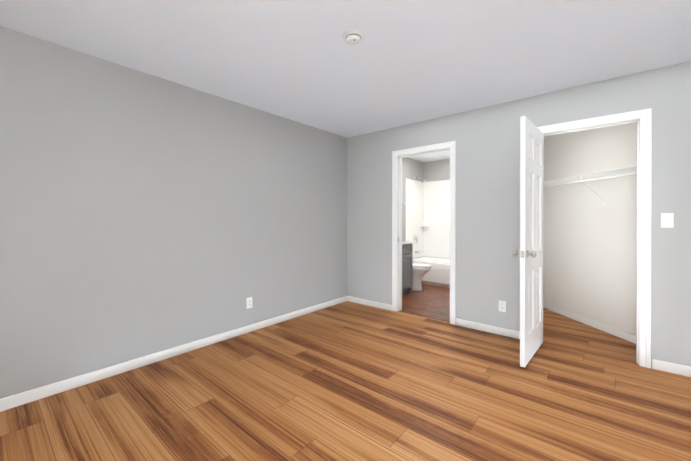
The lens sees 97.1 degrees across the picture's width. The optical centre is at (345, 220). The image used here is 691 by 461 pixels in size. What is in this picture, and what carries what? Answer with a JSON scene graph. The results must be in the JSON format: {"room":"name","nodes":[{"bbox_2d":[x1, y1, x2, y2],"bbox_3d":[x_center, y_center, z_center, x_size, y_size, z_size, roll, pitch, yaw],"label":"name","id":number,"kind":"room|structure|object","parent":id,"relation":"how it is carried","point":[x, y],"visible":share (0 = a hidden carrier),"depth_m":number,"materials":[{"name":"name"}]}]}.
{"room":"empty bedroom","nodes":[
{"label":"empty bedroom","id":0,"kind":"room"},
{"bbox_2d":[0,26,422,398],"bbox_3d":[-0.760,-0.018,3.656,0.120,2.400,7.540,0,0,40],"label":"wall","id":1,"kind":"structure","parent":0,"point":[142,214],"depth_m":2.48,"materials":[{"name":"grey paint"}]},
{"bbox_2d":[0,296,347,411],"bbox_3d":[-1.511,1.147,2.659,0.017,0.078,4.800,0,0,40],"label":"baseboard","id":2,"kind":"structure","parent":1,"relation":"attached to","point":[16,400],"depth_m":2.47,"materials":[{"name":"white wood"}]},
{"bbox_2d":[246,297,251,308],"bbox_3d":[-1.021,0.874,3.248,0.009,0.115,0.070,0,0,40],"label":"outlet","id":3,"kind":"object","parent":1,"relation":"attached to","point":[249,302],"visible":1,"depth_m":3.25,"materials":[{"name":"white plastic"}]},
{"bbox_2d":[0,301,690,460],"bbox_3d":[0.933,1.237,2.241,4.540,0.100,7.540,0,0,40],"label":"floor","id":4,"kind":"structure","parent":0,"point":[347,381],"depth_m":2.00,"materials":[{"name":"brown wood"}]},
{"bbox_2d":[0,0,690,161],"bbox_3d":[0.933,-1.263,2.232,4.540,0.100,7.540,0,0,40],"label":"ceiling","id":5,"kind":"structure","parent":0,"point":[403,62],"depth_m":2.12,"materials":[{"name":"white paint"}]},
{"bbox_2d":[343,30,363,44],"bbox_3d":[0.052,-1.192,2.006,0.140,0.039,0.140,0,0,40],"label":"smoke detector","id":6,"kind":"object","parent":5,"relation":"attached to","point":[352,37],"visible":0.98,"depth_m":1.98,"materials":[{"name":"white plastic"}]},
{"bbox_2d":[401,284,449,321],"bbox_3d":[1.456,1.175,4.964,1.600,0.004,2.455,0,0,40],"label":"floor","id":7,"kind":"structure","parent":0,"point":[430,301],"depth_m":4.39,"materials":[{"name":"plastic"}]},
{"bbox_2d":[402,240,413,294],"bbox_3d":[0.713,0.672,4.891,0.546,1.012,0.644,0,0,40],"label":"bathroom vanity","id":8,"kind":"object","parent":7,"relation":"on","point":[407,266],"visible":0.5,"depth_m":4.85,"materials":[{"name":"grey paint"}]},
{"bbox_2d":[412,262,431,290],"bbox_3d":[1.131,0.784,5.251,0.716,0.785,0.420,0,0,40],"label":"toilet","id":9,"kind":"object","parent":7,"relation":"on","point":[420,270],"visible":0.42,"depth_m":5.08,"materials":[{"name":"white ceramic"}]},
{"bbox_2d":[413,257,449,287],"bbox_3d":[2.005,0.965,5.619,1.594,0.420,0.738,0,0,40],"label":"bathtub","id":10,"kind":"object","parent":7,"relation":"on","point":[438,274],"visible":0.17,"depth_m":5.49,"materials":[{"name":"white ceramic"}]},
{"bbox_2d":[423,159,449,258],"bbox_3d":[2.329,-0.026,5.908,1.720,2.400,0.120,0,0,40],"label":"wall","id":11,"kind":"structure","parent":0,"point":[438,170],"depth_m":6.22,"materials":[{"name":"grey paint"}]},
{"bbox_2d":[406,178,449,258],"bbox_3d":[2.001,-0.028,5.611,1.598,1.563,0.754,0,0,40],"label":"tub surround","id":12,"kind":"object","parent":11,"relation":"attached to","point":[428,214],"visible":0.46,"depth_m":6.19,"materials":[{"name":"white plastic"}]},
{"bbox_2d":[413,235,417,243],"bbox_3d":[1.422,0.373,6.109,0.052,0.171,0.170,0,0,40],"label":"valve","id":13,"kind":"object","parent":12,"relation":"attached to","point":[415,239],"depth_m":6.09,"materials":[{"name":"silver metal"}]},
{"bbox_2d":[347,61,690,367],"bbox_3d":[1.757,-0.016,3.125,4.420,2.400,0.120,0,0,40],"label":"wall","id":14,"kind":"structure","parent":0,"point":[487,139],"depth_m":3.15,"materials":[{"name":"grey paint"}]},
{"bbox_2d":[348,296,391,310],"bbox_3d":[0.327,1.141,4.241,0.740,0.078,0.013,0,0,40],"label":"baseboard","id":15,"kind":"structure","parent":14,"relation":"attached to","point":[352,299],"depth_m":4.22,"materials":[{"name":"white wood"}]},
{"bbox_2d":[392,141,455,324],"bbox_3d":[0.975,0.137,3.780,0.828,2.089,0.154,0,0,40],"label":"trim","id":16,"kind":"structure","parent":14,"relation":"attached to","point":[398,156],"depth_m":3.95,"materials":[{"name":"white wood"}]},
{"bbox_2d":[456,318,519,338],"bbox_3d":[1.530,1.145,3.232,0.720,0.078,0.013,0,0,40],"label":"baseboard","id":17,"kind":"structure","parent":14,"relation":"attached to","point":[460,322],"depth_m":3.23,"materials":[{"name":"white wood"}]},
{"bbox_2d":[499,300,505,311],"bbox_3d":[1.621,0.884,3.158,0.070,0.115,0.009,0,0,40],"label":"outlet","id":18,"kind":"object","parent":14,"relation":"attached to","point":[502,306],"visible":1,"depth_m":3.15,"materials":[{"name":"white plastic"}]},
{"bbox_2d":[513,116,543,367],"bbox_3d":[1.646,0.166,2.680,0.165,1.990,0.708,0,0,43],"label":"closet door","id":19,"kind":"structure","parent":14,"relation":"in","point":[530,253],"depth_m":2.56,"materials":[{"name":"white painted wood"},{"name":"satin nickel knobs"}]},
{"bbox_2d":[537,108,651,367],"bbox_3d":[2.176,0.141,2.773,0.843,2.089,0.154,0,0,40],"label":"trim","id":20,"kind":"structure","parent":14,"relation":"attached to","point":[642,119],"depth_m":2.48,"materials":[{"name":"white wood"}]},
{"bbox_2d":[661,213,673,227],"bbox_3d":[2.523,-0.003,2.392,0.070,0.115,0.018,0,0,40],"label":"light switch","id":21,"kind":"object","parent":14,"relation":"attached to","point":[667,220],"visible":1,"depth_m":2.40,"materials":[{"name":"white plastic"}]},
{"bbox_2d":[652,359,690,376],"bbox_3d":[2.872,1.149,2.104,1.075,0.078,0.017,0,0,40],"label":"baseboard","id":22,"kind":"structure","parent":14,"relation":"attached to","point":[660,365],"depth_m":2.38,"materials":[{"name":"white wood"}]},
{"bbox_2d":[543,123,636,334],"bbox_3d":[2.808,-0.018,3.646,0.120,2.400,2.850,0,0,-5],"label":"wall","id":23,"kind":"structure","parent":0,"point":[589,253],"depth_m":3.42,"materials":[{"name":"white paint"}]},
{"bbox_2d":[543,302,635,343],"bbox_3d":[2.746,1.143,3.600,1.901,0.086,1.901,0,0,40],"label":"baseboard","id":24,"kind":"structure","parent":23,"relation":"attached to","point":[628,336],"depth_m":3.39,"materials":[{"name":"white wood"}]},
{"bbox_2d":[544,166,636,206],"bbox_3d":[2.598,-0.332,3.586,0.308,0.308,1.991,0,0,-5],"label":"wire closet shelf","id":25,"kind":"object","parent":23,"relation":"attached to","point":[608,174],"visible":0.67,"depth_m":3.21,"materials":[{"name":"white metal"}]}
]}

